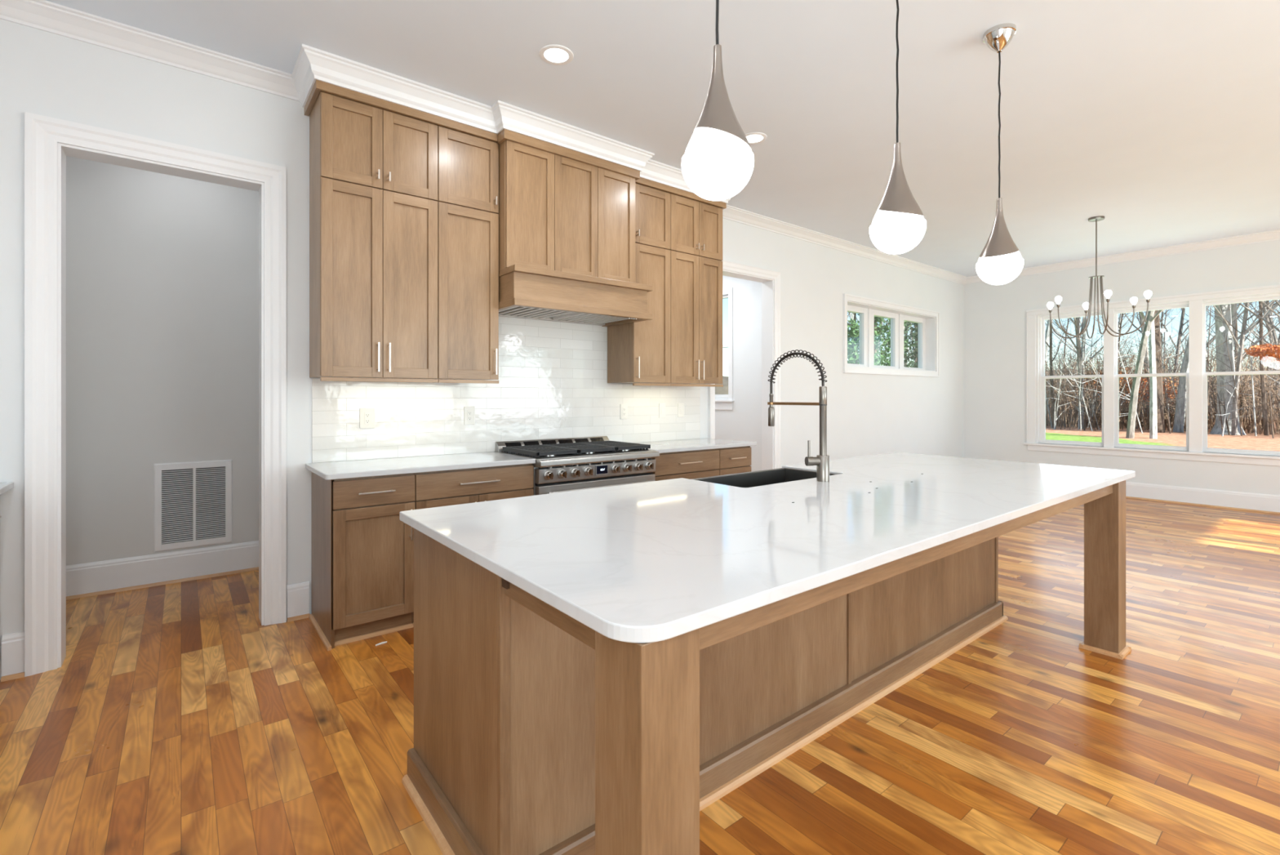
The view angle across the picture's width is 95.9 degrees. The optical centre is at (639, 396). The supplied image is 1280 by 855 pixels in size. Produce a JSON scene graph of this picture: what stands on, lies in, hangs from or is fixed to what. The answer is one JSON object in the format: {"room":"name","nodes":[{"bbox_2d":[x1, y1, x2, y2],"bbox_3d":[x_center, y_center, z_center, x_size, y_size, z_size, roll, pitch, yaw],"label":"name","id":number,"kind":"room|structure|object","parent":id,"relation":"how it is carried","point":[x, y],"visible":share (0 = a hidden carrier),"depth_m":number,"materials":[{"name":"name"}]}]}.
{"room":"kitchen","nodes":[
{"label":"kitchen","id":0,"kind":"room"},
{"bbox_2d":[66,155,258,565],"bbox_3d":[-2.940,-0.267,3.700,1.900,3.160,1.290,0,0,-38],"label":"wall","id":1,"kind":"structure","parent":0,"point":[162,269],"depth_m":4.00,"materials":[{"name":"paint"}]},
{"bbox_2d":[66,540,258,599],"bbox_3d":[-3.256,1.206,4.098,1.700,0.215,0.034,0,0,-38],"label":"baseboard","id":2,"kind":"structure","parent":1,"relation":"attached to","point":[113,575],"depth_m":4.02,"materials":[{"name":"paint"}]},
{"bbox_2d":[153,459,232,551],"bbox_3d":[-3.204,0.775,4.151,0.447,0.613,0.016,0,0,-38],"label":"air vent","id":3,"kind":"object","parent":1,"relation":"in","point":[193,500],"visible":1,"depth_m":4.14,"materials":[{"name":"metal"}]},
{"bbox_2d":[0,18,963,679],"bbox_3d":[0.825,-0.267,5.830,11.087,3.160,0.220,0,0,-38],"label":"wall","id":4,"kind":"structure","parent":0,"point":[42,73],"depth_m":3.41,"materials":[{"name":"paint"}]},
{"bbox_2d":[24,111,286,676],"bbox_3d":[-2.526,-0.010,3.103,1.053,2.646,0.180,0,0,-38],"label":"door frame","id":5,"kind":"structure","parent":4,"relation":"in","point":[48,140],"depth_m":2.80,"materials":[{"name":"paint"}]},
{"bbox_2d":[0,581,310,681],"bbox_3d":[1.069,1.210,5.862,10.267,0.205,0.034,0,0,-38],"label":"baseboard","id":6,"kind":"structure","parent":4,"relation":"attached to","point":[297,594],"depth_m":2.71,"materials":[{"name":"paint"}]},
{"bbox_2d":[360,407,374,428],"bbox_3d":[-1.722,0.137,3.648,0.088,0.128,0.008,0,0,-38],"label":"wall outlet","id":7,"kind":"object","parent":4,"relation":"attached to","point":[366,415],"visible":1,"depth_m":3.65,"materials":[{"name":"white plastic"}]},
{"bbox_2d":[364,412,370,423],"bbox_3d":[-1.721,0.137,3.646,0.034,0.068,0.003,0,0,-38],"label":"receptacle","id":8,"kind":"object","parent":7,"relation":"attached to","point":[367,415],"depth_m":3.65,"materials":[{"name":"white plastic"}]},
{"bbox_2d":[309,90,438,382],"bbox_3d":[-1.601,-0.901,3.495,0.643,1.632,0.394,0,0,-38],"label":"upper cabinet","id":9,"kind":"object","parent":4,"relation":"attached to","point":[373,171],"visible":0.98,"depth_m":3.35,"materials":[{"name":"brown wood"}]},
{"bbox_2d":[304,80,497,142],"bbox_3d":[-1.468,-1.698,3.615,1.052,0.046,0.390,0,0,-38],"label":"strip","id":10,"kind":"object","parent":9,"relation":"attached to","point":[319,86],"visible":1,"depth_m":3.39,"materials":[{"name":"brown wood"}]},
{"bbox_2d":[352,377,453,379],"bbox_3d":[-1.468,-0.102,3.615,0.600,0.020,0.035,0,0,-38],"label":"light","id":11,"kind":"object","parent":9,"relation":"attached to","point":[353,377],"visible":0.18,"depth_m":3.59,"materials":[{"name":"white plastic"}]},
{"bbox_2d":[436,124,498,383],"bbox_3d":[-1.191,-0.901,3.821,0.399,1.632,0.394,0,0,-38],"label":"upper cabinet","id":12,"kind":"object","parent":4,"relation":"attached to","point":[468,201],"visible":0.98,"depth_m":3.70,"materials":[{"name":"brown wood"}]},
{"bbox_2d":[464,406,475,424],"bbox_3d":[-1.199,0.135,4.063,0.076,0.128,0.008,0,0,-38],"label":"wall outlet","id":13,"kind":"object","parent":4,"relation":"attached to","point":[469,411],"visible":1,"depth_m":4.06,"materials":[{"name":"white plastic"}]},
{"bbox_2d":[466,410,471,420],"bbox_3d":[-1.198,0.135,4.061,0.034,0.068,0.003,0,0,-38],"label":"receptacle","id":14,"kind":"object","parent":13,"relation":"attached to","point":[468,412],"depth_m":4.06,"materials":[{"name":"white plastic"}]},
{"bbox_2d":[311,315,700,462],"bbox_3d":[-0.701,-0.099,4.471,3.237,0.996,0.009,0,0,-38],"label":"backsplash","id":15,"kind":"structure","parent":4,"relation":"attached to","point":[553,380],"depth_m":4.28,"materials":[{"name":"white tile"}]},
{"bbox_2d":[291,44,730,203],"bbox_3d":[-0.561,-1.783,4.224,3.385,0.128,0.568,0,0,-38],"label":"trim","id":16,"kind":"structure","parent":4,"relation":"attached to","point":[312,64],"depth_m":3.62,"materials":[{"name":"paint"}]},
{"bbox_2d":[497,128,653,326],"bbox_3d":[-0.538,-1.149,4.216,1.150,1.144,0.587,0,0,-38],"label":"range hood","id":17,"kind":"object","parent":4,"relation":"attached to","point":[566,226],"depth_m":4.01,"materials":[{"name":"brown wood"}]},
{"bbox_2d":[498,264,653,292],"bbox_3d":[-0.530,-0.813,4.222,1.132,0.040,0.588,0,0,-38],"label":"mantel shelf","id":18,"kind":"object","parent":17,"relation":"attached to","point":[505,271],"depth_m":3.91,"materials":[{"name":"brown wood"}]},
{"bbox_2d":[620,404,627,418],"bbox_3d":[-0.136,0.129,4.909,0.076,0.128,0.008,0,0,-38],"label":"wall outlet","id":19,"kind":"object","parent":4,"relation":"attached to","point":[624,407],"visible":1,"depth_m":4.90,"materials":[{"name":"white plastic"}]},
{"bbox_2d":[607,182,671,386],"bbox_3d":[0.001,-0.901,4.768,0.385,1.632,0.394,0,0,-38],"label":"upper cabinet","id":20,"kind":"object","parent":4,"relation":"attached to","point":[638,353],"visible":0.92,"depth_m":4.66,"materials":[{"name":"brown wood"}]},
{"bbox_2d":[658,403,665,417],"bbox_3d":[0.200,0.126,5.174,0.076,0.128,0.010,0,0,-38],"label":"wall switch","id":21,"kind":"object","parent":4,"relation":"attached to","point":[661,406],"visible":1,"depth_m":5.17,"materials":[{"name":"white plastic"}]},
{"bbox_2d":[677,403,684,417],"bbox_3d":[0.378,0.126,5.316,0.076,0.128,0.010,0,0,-38],"label":"wall switch","id":22,"kind":"object","parent":4,"relation":"attached to","point":[680,406],"visible":1,"depth_m":5.31,"materials":[{"name":"white plastic"}]},
{"bbox_2d":[669,192,723,386],"bbox_3d":[0.396,-0.901,5.081,0.618,1.632,0.394,0,0,-38],"label":"upper cabinet","id":23,"kind":"object","parent":4,"relation":"attached to","point":[695,226],"visible":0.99,"depth_m":4.94,"materials":[{"name":"brown wood"}]},
{"bbox_2d":[635,177,726,209],"bbox_3d":[0.233,-1.698,4.968,1.060,0.046,0.390,0,0,-38],"label":"strip","id":24,"kind":"object","parent":23,"relation":"attached to","point":[646,182],"visible":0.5,"depth_m":4.78,"materials":[{"name":"brown wood"}]},
{"bbox_2d":[707,260,780,470],"bbox_3d":[1.036,-0.008,5.934,1.069,2.642,0.180,0,0,-38],"label":"door frame","id":25,"kind":"structure","parent":4,"relation":"in","point":[770,280],"depth_m":6.18,"materials":[{"name":"paint"}]},
{"bbox_2d":[847,304,925,369],"bbox_3d":[3.324,-0.765,7.889,2.344,0.803,0.085,0,0,-38],"label":"window","id":26,"kind":"structure","parent":4,"relation":"in","point":[866,315],"depth_m":8.04,"materials":[{"name":"paint"}]},
{"bbox_2d":[843,293,939,377],"bbox_3d":[3.393,-0.763,7.803,2.484,0.958,0.165,0,0,-38],"label":"trim","id":27,"kind":"structure","parent":4,"relation":"attached to","point":[932,323],"depth_m":7.88,"materials":[{"name":"paint"}]},
{"bbox_2d":[0,497,1279,854],"bbox_3d":[2.240,1.373,3.889,11.287,0.120,10.820,0,0,-38],"label":"floor","id":28,"kind":"structure","parent":0,"point":[172,720],"depth_m":2.24,"materials":[{"name":"brown wood"}]},
{"bbox_2d":[308,471,415,650],"bbox_3d":[-1.612,0.871,3.334,0.441,0.884,0.632,0,0,-38],"label":"base cabinet","id":29,"kind":"object","parent":28,"relation":"on","point":[362,553],"visible":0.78,"depth_m":3.13,"materials":[{"name":"brown wood"}]},
{"bbox_2d":[412,463,533,626],"bbox_3d":[-1.148,0.871,3.703,0.740,0.884,0.632,0,0,-38],"label":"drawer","id":30,"kind":"object","parent":28,"relation":"on","point":[464,486],"visible":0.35,"depth_m":3.46,"materials":[{"name":"brown wood"}]},
{"bbox_2d":[305,451,535,479],"bbox_3d":[-1.331,0.414,3.567,1.199,0.030,0.622,0,0,-38],"label":"countertop","id":31,"kind":"structure","parent":30,"relation":"on","point":[398,465],"depth_m":3.44,"materials":[{"name":"white stone"}]},
{"bbox_2d":[495,435,659,495],"bbox_3d":[-0.447,0.821,4.216,0.986,0.985,0.701,0,0,-38],"label":"range","id":32,"kind":"object","parent":28,"relation":"on","point":[581,463],"visible":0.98,"depth_m":4.01,"materials":[{"name":"metal"}]},
{"bbox_2d":[501,448,655,459],"bbox_3d":[-0.466,0.405,4.238,0.980,0.016,0.643,0,0,-38],"label":"cooktop","id":33,"kind":"object","parent":32,"relation":"in","point":[618,451],"depth_m":3.97,"materials":[{"name":"metal"}]},
{"bbox_2d":[651,448,719,480],"bbox_3d":[0.211,0.871,4.783,0.702,0.884,0.632,0,0,-38],"label":"base cabinet","id":34,"kind":"object","parent":28,"relation":"on","point":[690,464],"visible":0.2,"depth_m":4.56,"materials":[{"name":"brown wood"}]},
{"bbox_2d":[633,438,756,453],"bbox_3d":[0.373,0.414,4.920,1.170,0.030,0.622,0,0,-38],"label":"countertop","id":35,"kind":"structure","parent":34,"relation":"on","point":[682,445],"depth_m":4.86,"materials":[{"name":"white stone"}]},
{"bbox_2d":[718,445,751,475],"bbox_3d":[0.651,0.871,5.132,0.418,0.884,0.632,0,0,-38],"label":"base cabinet","id":36,"kind":"object","parent":28,"relation":"on","point":[736,460],"visible":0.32,"depth_m":4.90,"materials":[{"name":"brown wood"}]},
{"bbox_2d":[401,480,1131,854],"bbox_3d":[0.850,0.871,2.500,3.266,0.884,1.341,0,0,-38],"label":"kitchen island","id":37,"kind":"object","parent":28,"relation":"on","point":[537,731],"visible":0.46,"depth_m":1.63,"materials":[{"name":"brown wood"}]},
{"bbox_2d":[399,452,1135,642],"bbox_3d":[0.911,0.414,2.547,3.413,0.030,1.325,0,0,-38],"label":"island countertop","id":38,"kind":"structure","parent":37,"relation":"on","point":[654,561],"depth_m":1.71,"materials":[{"name":"white stone"}]},
{"bbox_2d":[691,467,837,487],"bbox_3d":[0.640,0.522,2.911,0.773,0.231,0.388,0,0,-38],"label":"sink","id":39,"kind":"object","parent":38,"relation":"in","point":[760,477],"visible":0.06,"depth_m":3.14,"materials":[{"name":"metal"}]},
{"bbox_2d":[767,349,829,481],"bbox_3d":[0.752,0.084,2.825,0.110,0.629,0.353,0,0,-38],"label":"spring faucet","id":40,"kind":"object","parent":38,"relation":"on","point":[821,460],"visible":1,"depth_m":2.72,"materials":[{"name":"silver metal"}]},
{"bbox_3d":[-2.473,0.871,1.596,0.644,0.884,2.294,0,0,-38],"label":"base cabinet","id":41,"kind":"object","parent":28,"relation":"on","visible":0},
{"bbox_2d":[0,481,13,494],"bbox_3d":[-2.461,0.414,1.587,0.654,0.030,2.326,0,0,-38],"label":"countertop","id":42,"kind":"structure","parent":41,"relation":"on","point":[4,486],"depth_m":2.60,"materials":[{"name":"white stone"}]},
{"bbox_2d":[44,0,1279,276],"bbox_3d":[2.240,-1.907,3.889,11.287,0.120,10.820,0,0,-38],"label":"ceiling","id":43,"kind":"structure","parent":0,"point":[1159,120],"depth_m":3.47,"materials":[{"name":"paint"}]},
{"bbox_2d":[538,44,573,65],"bbox_3d":[-0.453,-1.844,3.126,0.186,0.006,0.186,0,0,-38],"label":"recessed light","id":44,"kind":"object","parent":43,"relation":"in","point":[557,54],"visible":1,"depth_m":3.12,"materials":[{"name":"paint"}]},
{"bbox_2d":[681,0,754,200],"bbox_3d":[0.222,-1.207,1.657,0.207,1.280,0.207,0,0,-38],"label":"pendant light","id":45,"kind":"object","parent":43,"relation":"hanging from","point":[717,162],"visible":1,"depth_m":1.60,"materials":[{"name":"silver metal"}]},
{"bbox_2d":[745,132,767,144],"bbox_3d":[0.814,-1.844,4.133,0.186,0.006,0.186,0,0,-38],"label":"recessed light","id":46,"kind":"object","parent":43,"relation":"in","point":[753,137],"visible":0.79,"depth_m":4.12,"materials":[{"name":"paint"}]},
{"bbox_2d":[869,0,926,254],"bbox_3d":[1.022,-1.207,2.292,0.207,1.280,0.207,0,0,-38],"label":"pendant light","id":47,"kind":"object","parent":43,"relation":"hanging from","point":[899,224],"visible":1,"depth_m":2.24,"materials":[{"name":"silver metal"}]},
{"bbox_2d":[975,22,1023,284],"bbox_3d":[1.823,-1.207,2.929,0.207,1.280,0.207,0,0,-38],"label":"pendant light","id":48,"kind":"object","parent":43,"relation":"hanging from","point":[1000,261],"visible":1,"depth_m":2.89,"materials":[{"name":"silver metal"}]},
{"bbox_2d":[1046,215,1151,338],"bbox_3d":[4.726,-1.232,5.979,0.811,1.230,0.890,0,0,-38],"label":"chandelier","id":49,"kind":"object","parent":43,"relation":"hanging from","point":[1108,293],"visible":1,"depth_m":5.97,"materials":[{"name":"silver metal"}]},
{"bbox_2d":[715,275,761,471],"bbox_3d":[1.402,-0.267,8.153,0.140,3.160,2.860,0,0,-38],"label":"wall","id":50,"kind":"structure","parent":0,"point":[744,422],"depth_m":7.96,"materials":[{"name":"paint"}]},
{"bbox_2d":[715,294,728,397],"bbox_3d":[1.052,-0.722,8.585,0.070,1.470,0.850,0,0,-38],"label":"window","id":51,"kind":"structure","parent":50,"relation":"in","point":[725,296],"depth_m":8.33,"materials":[{"name":"paint"}]},
{"bbox_2d":[715,287,733,409],"bbox_3d":[0.984,-0.672,8.530,0.045,1.730,1.050,0,0,-38],"label":"trim","id":52,"kind":"structure","parent":50,"relation":"attached to","point":[719,404],"depth_m":8.17,"materials":[{"name":"paint"}]},
{"bbox_2d":[963,239,1279,495],"bbox_3d":[7.481,-0.267,6.189,0.180,3.160,7.500,0,0,-38],"label":"wall","id":53,"kind":"structure","parent":0,"point":[994,316],"depth_m":8.03,"materials":[{"name":"paint"}]},
{"bbox_2d":[722,204,1279,284],"bbox_3d":[5.137,-1.800,4.326,5.807,0.095,7.500,0,0,-38],"label":"trim","id":54,"kind":"structure","parent":53,"relation":"attached to","point":[731,213],"depth_m":7.04,"materials":[{"name":"paint"}]},
{"bbox_2d":[1039,309,1103,446],"bbox_3d":[6.016,-0.244,8.017,0.100,1.835,0.785,0,0,-38],"label":"window","id":55,"kind":"structure","parent":53,"relation":"in","point":[1042,377],"depth_m":8.25,"materials":[{"name":"paint"}]},
{"bbox_2d":[1114,301,1188,451],"bbox_3d":[6.530,-0.244,7.369,0.100,1.835,0.790,0,0,-38],"label":"window","id":56,"kind":"structure","parent":53,"relation":"in","point":[1178,304],"depth_m":7.44,"materials":[{"name":"paint"}]},
{"bbox_2d":[1023,284,1279,466],"bbox_3d":[6.522,-0.234,7.295,0.145,2.025,2.885,0,0,-38],"label":"trim","id":57,"kind":"structure","parent":53,"relation":"attached to","point":[1195,452],"depth_m":7.41,"materials":[{"name":"paint"}]},
{"bbox_2d":[1125,481,1279,514],"bbox_3d":[7.397,1.210,6.122,0.034,0.205,7.500,0,0,-38],"label":"baseboard","id":58,"kind":"structure","parent":53,"relation":"attached to","point":[1256,502],"depth_m":6.91,"materials":[{"name":"paint"}]},
{"bbox_2d":[1202,293,1279,456],"bbox_3d":[7.050,-0.244,6.715,0.100,1.835,0.780,0,0,-38],"label":"window","id":59,"kind":"structure","parent":53,"relation":"in","point":[1271,296],"depth_m":6.85,"materials":[{"name":"paint"}]},
{"label":"outside","id":60,"kind":"structure","parent":0,"visible":0},
{"bbox_2d":[1045,403,1279,451],"bbox_3d":[-5.459,0.513,39.015,220.000,2.500,200.000,0,0,-38],"label":"ground","id":61,"kind":"structure","parent":60,"point":[1261,442],"depth_m":24.41,"materials":[{"name":"brown soil"}]},
{"bbox_2d":[847,312,885,353],"bbox_3d":[22.581,-10.482,54.482,9.642,24.014,12.941,0,0,-1],"label":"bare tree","id":62,"kind":"object","parent":61,"relation":"on","point":[851,315],"visible":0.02,"depth_m":55.68,"materials":[{"name":"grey plant"}]},
{"bbox_2d":[847,318,888,365],"bbox_3d":[8.586,-0.609,23.506,3.347,5.144,2.851,0,0,33],"label":"evergreen tree","id":63,"kind":"object","parent":61,"relation":"on","point":[853,358],"visible":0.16,"depth_m":23.25,"materials":[{"name":"green plant"}]},
{"bbox_2d":[849,311,912,355],"bbox_3d":[14.217,-6.844,34.766,7.762,17.601,6.308,0,0,45],"label":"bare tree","id":64,"kind":"object","parent":61,"relation":"on","point":[850,312],"visible":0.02,"depth_m":34.72,"materials":[{"name":"grey plant"}]},
{"bbox_2d":[852,313,912,367],"bbox_3d":[11.579,-2.941,28.314,3.044,9.809,5.338,0,0,5],"label":"evergreen tree","id":65,"kind":"object","parent":61,"relation":"on","point":[880,328],"visible":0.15,"depth_m":27.80,"materials":[{"name":"green plant"}]},
{"bbox_2d":[878,320,912,367],"bbox_3d":[16.426,-4.753,37.942,5.468,13.526,5.732,0,0,37],"label":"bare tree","id":66,"kind":"object","parent":61,"relation":"on","point":[885,320],"visible":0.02,"depth_m":37.70,"materials":[{"name":"grey plant"}]},
{"bbox_2d":[876,321,918,368],"bbox_3d":[14.879,-3.186,30.725,4.657,10.298,3.630,0,0,-5],"label":"evergreen tree","id":67,"kind":"object","parent":61,"relation":"on","point":[913,335],"visible":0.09,"depth_m":30.56,"materials":[{"name":"green plant"}]},
{"bbox_2d":[715,367,1279,399],"bbox_3d":[7.503,-1.520,27.830,141.620,5.067,153.637,0,0,-38],"label":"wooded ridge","id":68,"kind":"object","parent":61,"relation":"on","point":[718,390],"visible":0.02,"depth_m":80.91,"materials":[{"name":"brown plant"}]},
{"bbox_2d":[1044,320,1053,367],"bbox_3d":[28.704,-11.293,42.382,14.341,26.611,10.685,0,0,-32],"label":"bare tree","id":69,"kind":"object","parent":61,"relation":"on","point":[1047,329],"visible":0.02,"depth_m":39.53,"materials":[{"name":"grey plant"}]},
{"bbox_2d":[1044,319,1085,427],"bbox_3d":[22.567,-6.165,32.197,5.625,16.267,8.206,0,0,35],"label":"bare tree","id":70,"kind":"object","parent":61,"relation":"on","point":[1051,327],"visible":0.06,"depth_m":32.13,"materials":[{"name":"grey plant"}]},
{"bbox_2d":[1044,316,1086,387],"bbox_3d":[33.167,-9.686,47.447,9.080,22.615,12.187,0,0,-22],"label":"bare tree","id":71,"kind":"object","parent":61,"relation":"on","point":[1073,350],"visible":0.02,"depth_m":46.68,"materials":[{"name":"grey plant"}]},
{"bbox_2d":[1051,316,1084,428],"bbox_3d":[23.613,-7.554,31.191,8.402,19.053,6.828,0,0,20],"label":"bare tree","id":72,"kind":"object","parent":61,"relation":"on","point":[1077,323],"visible":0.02,"depth_m":31.05,"materials":[{"name":"grey plant"}]},
{"bbox_2d":[1053,318,1088,369],"bbox_3d":[31.759,-4.967,43.197,4.660,13.477,6.799,0,0,-28],"label":"bare tree","id":73,"kind":"object","parent":61,"relation":"on","point":[1068,323],"visible":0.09,"depth_m":43.30,"materials":[{"name":"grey plant"}]},
{"bbox_2d":[1067,311,1137,379],"bbox_3d":[29.023,-6.863,34.811,7.060,17.582,9.475,0,0,2],"label":"bare tree","id":74,"kind":"object","parent":61,"relation":"on","point":[1083,344],"visible":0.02,"depth_m":35.93,"materials":[{"name":"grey plant"}]},
{"bbox_2d":[1090,313,1138,352],"bbox_3d":[40.456,-7.789,48.310,9.913,18.394,7.386,0,0,17],"label":"bare tree","id":75,"kind":"object","parent":61,"relation":"on","point":[1096,319],"visible":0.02,"depth_m":47.70,"materials":[{"name":"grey plant"}]},
{"bbox_2d":[1094,312,1137,368],"bbox_3d":[28.410,-4.281,34.358,4.288,12.401,6.256,0,0,-16],"label":"bare tree","id":76,"kind":"object","parent":61,"relation":"on","point":[1121,319],"visible":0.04,"depth_m":34.37,"materials":[{"name":"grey plant"}]},
{"bbox_2d":[1094,318,1137,373],"bbox_3d":[29.788,-2.518,35.859,3.593,8.886,3.766,0,0,32],"label":"bare tree","id":77,"kind":"object","parent":61,"relation":"on","point":[1127,318],"visible":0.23,"depth_m":35.33,"materials":[{"name":"grey plant"}]},
{"bbox_2d":[1083,366,1178,428],"bbox_3d":[26.743,0.076,31.456,1.627,3.384,4.967,0,0,-38],"label":"shrub","id":78,"kind":"object","parent":61,"relation":"on","point":[1121,378],"visible":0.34,"depth_m":30.93,"materials":[{"name":"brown plant"}]},
{"bbox_2d":[1124,311,1149,423],"bbox_3d":[28.012,-7.989,31.788,8.794,19.942,7.147,0,0,-32],"label":"bare tree","id":79,"kind":"object","parent":61,"relation":"on","point":[1140,320],"visible":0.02,"depth_m":31.81,"materials":[{"name":"grey plant"}]},
{"bbox_2d":[1125,309,1164,438],"bbox_3d":[21.453,-5.816,22.747,9.388,15.593,6.427,0,0,9],"label":"bare tree","id":80,"kind":"object","parent":61,"relation":"on","point":[1151,316],"visible":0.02,"depth_m":23.96,"materials":[{"name":"grey plant"}]},
{"bbox_2d":[1127,309,1176,372],"bbox_3d":[41.028,-5.170,46.516,5.577,13.161,5.321,0,0,-29],"label":"bare tree","id":81,"kind":"object","parent":61,"relation":"on","point":[1164,330],"visible":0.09,"depth_m":45.93,"materials":[{"name":"grey plant"}]},
{"bbox_2d":[1124,308,1180,360],"bbox_3d":[34.952,-5.050,39.071,4.756,13.755,6.939,0,0,37],"label":"bare tree","id":82,"kind":"object","parent":61,"relation":"on","point":[1162,317],"visible":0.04,"depth_m":38.93,"materials":[{"name":"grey plant"}]},
{"bbox_2d":[1148,320,1157,438],"bbox_3d":[21.888,-6.880,25.002,7.861,17.690,8.204,0,0,-9],"label":"bare tree","id":83,"kind":"object","parent":61,"relation":"on","point":[1153,380],"visible":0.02,"depth_m":24.13,"materials":[{"name":"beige plant"}]},
{"bbox_2d":[1154,310,1164,432],"bbox_3d":[24.718,-9.962,29.290,11.962,23.864,11.351,0,0,3],"label":"bare tree","id":84,"kind":"object","parent":61,"relation":"on","point":[1160,411],"visible":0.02,"depth_m":28.15,"materials":[{"name":"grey plant"}]},
{"bbox_2d":[1045,306,1279,435],"bbox_3d":[25.790,-1.930,28.835,21.051,7.600,9.529,0,0,44],"label":"bare trees","id":85,"kind":"object","parent":61,"relation":"on","point":[1162,335],"visible":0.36,"depth_m":29.03,"materials":[{"name":"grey plant"}]},
{"bbox_2d":[1173,337,1188,431],"bbox_3d":[29.732,-11.778,29.852,14.874,27.600,11.082,0,0,8],"label":"bare tree","id":86,"kind":"object","parent":61,"relation":"on","point":[1181,392],"visible":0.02,"depth_m":28.41,"materials":[{"name":"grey plant"}]},
{"bbox_2d":[1159,302,1244,390],"bbox_3d":[34.361,-7.665,36.914,6.910,19.280,8.503,0,0,-37],"label":"bare tree","id":87,"kind":"object","parent":61,"relation":"on","point":[1181,323],"visible":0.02,"depth_m":36.98,"materials":[{"name":"grey plant"}]},
{"bbox_2d":[1175,303,1239,421],"bbox_3d":[30.879,-2.545,31.319,3.615,8.942,3.789,0,0,-18],"label":"bare tree","id":88,"kind":"object","parent":61,"relation":"on","point":[1210,313],"visible":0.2,"depth_m":30.85,"materials":[{"name":"grey plant"}]},
{"bbox_2d":[1170,309,1278,371],"bbox_3d":[36.059,-6.248,35.369,8.270,16.393,5.668,0,0,-30],"label":"bare tree","id":89,"kind":"object","parent":61,"relation":"on","point":[1236,326],"visible":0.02,"depth_m":35.16,"materials":[{"name":"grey plant"}]},
{"bbox_2d":[1172,303,1277,357],"bbox_3d":[37.901,-6.348,37.151,8.249,16.352,5.654,0,0,-13],"label":"bare tree","id":90,"kind":"object","parent":61,"relation":"on","point":[1238,304],"visible":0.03,"depth_m":36.69,"materials":[{"name":"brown plant"}]},
{"bbox_2d":[1209,303,1245,435],"bbox_3d":[25.414,-11.328,28.249,11.743,26.602,10.525,0,0,45],"label":"bare tree","id":91,"kind":"object","parent":61,"relation":"on","point":[1221,328],"visible":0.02,"depth_m":26.81,"materials":[{"name":"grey plant"}]},
{"bbox_2d":[1205,299,1279,424],"bbox_3d":[34.510,-9.345,32.369,9.090,22.640,12.200,0,0,28],"label":"bare tree","id":92,"kind":"object","parent":61,"relation":"on","point":[1238,306],"visible":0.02,"depth_m":34.12,"materials":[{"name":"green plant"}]},
{"bbox_2d":[1205,299,1279,435],"bbox_3d":[27.222,-6.034,26.163,5.715,15.945,7.032,0,0,-38],"label":"bare tree","id":93,"kind":"object","parent":61,"relation":"on","point":[1234,413],"visible":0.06,"depth_m":26.20,"materials":[{"name":"grey plant"}]},
{"bbox_2d":[1205,301,1279,435],"bbox_3d":[28.070,-5.372,26.488,7.386,14.640,5.062,0,0,-20],"label":"bare tree","id":94,"kind":"object","parent":61,"relation":"on","point":[1265,424],"visible":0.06,"depth_m":26.24,"materials":[{"name":"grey plant"}]},
{"bbox_2d":[1230,300,1279,346],"bbox_3d":[30.627,-8.461,26.794,8.367,20.839,11.230,0,0,1],"label":"bare tree","id":95,"kind":"object","parent":61,"relation":"on","point":[1233,308],"visible":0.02,"depth_m":28.12,"materials":[{"name":"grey plant"}]},
{"bbox_2d":[1235,299,1279,366],"bbox_3d":[33.167,-5.820,29.769,5.558,15.507,6.839,0,0,36],"label":"bare tree","id":96,"kind":"object","parent":61,"relation":"on","point":[1270,315],"visible":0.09,"depth_m":30.38,"materials":[{"name":"grey plant"}]},
{"bbox_2d":[1236,300,1279,414],"bbox_3d":[35.313,-6.801,31.966,7.723,17.512,6.276,0,0,-41],"label":"bare tree","id":97,"kind":"object","parent":61,"relation":"on","point":[1264,312],"visible":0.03,"depth_m":32.28,"materials":[{"name":"grey plant"}]},
{"bbox_2d":[1237,299,1279,332],"bbox_3d":[28.530,-7.639,25.298,6.891,19.227,8.479,0,0,-13],"label":"bare tree","id":98,"kind":"object","parent":61,"relation":"on","point":[1277,301],"visible":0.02,"depth_m":25.68,"materials":[{"name":"grey plant"}]},
{"bbox_2d":[1244,342,1279,362],"bbox_3d":[27.227,-0.267,24.436,1.050,4.066,2.333,0,0,-38],"label":"sapling","id":99,"kind":"object","parent":61,"relation":"on","point":[1260,350],"visible":0.98,"depth_m":24.72,"materials":[{"name":"orange plant"}]},
{"bbox_3d":[-1.211,-0.267,-0.629,0.140,3.160,7.640,0,0,-38],"label":"wall","id":100,"kind":"structure","parent":0,"visible":0},
{"bbox_2d":[0,0,299,101],"bbox_3d":[-0.394,-1.798,-0.070,1.836,0.098,7.500,0,0,-38],"label":"trim","id":101,"kind":"structure","parent":100,"relation":"attached to","point":[41,15],"depth_m":2.95,"materials":[{"name":"paint"}]},
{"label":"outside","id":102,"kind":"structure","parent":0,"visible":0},
{"bbox_2d":[1044,310,1279,438],"bbox_3d":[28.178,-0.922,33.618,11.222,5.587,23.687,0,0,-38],"label":"undergrowth","id":103,"kind":"object","parent":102,"point":[1248,424],"visible":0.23,"depth_m":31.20,"materials":[{"name":"brown plant"}]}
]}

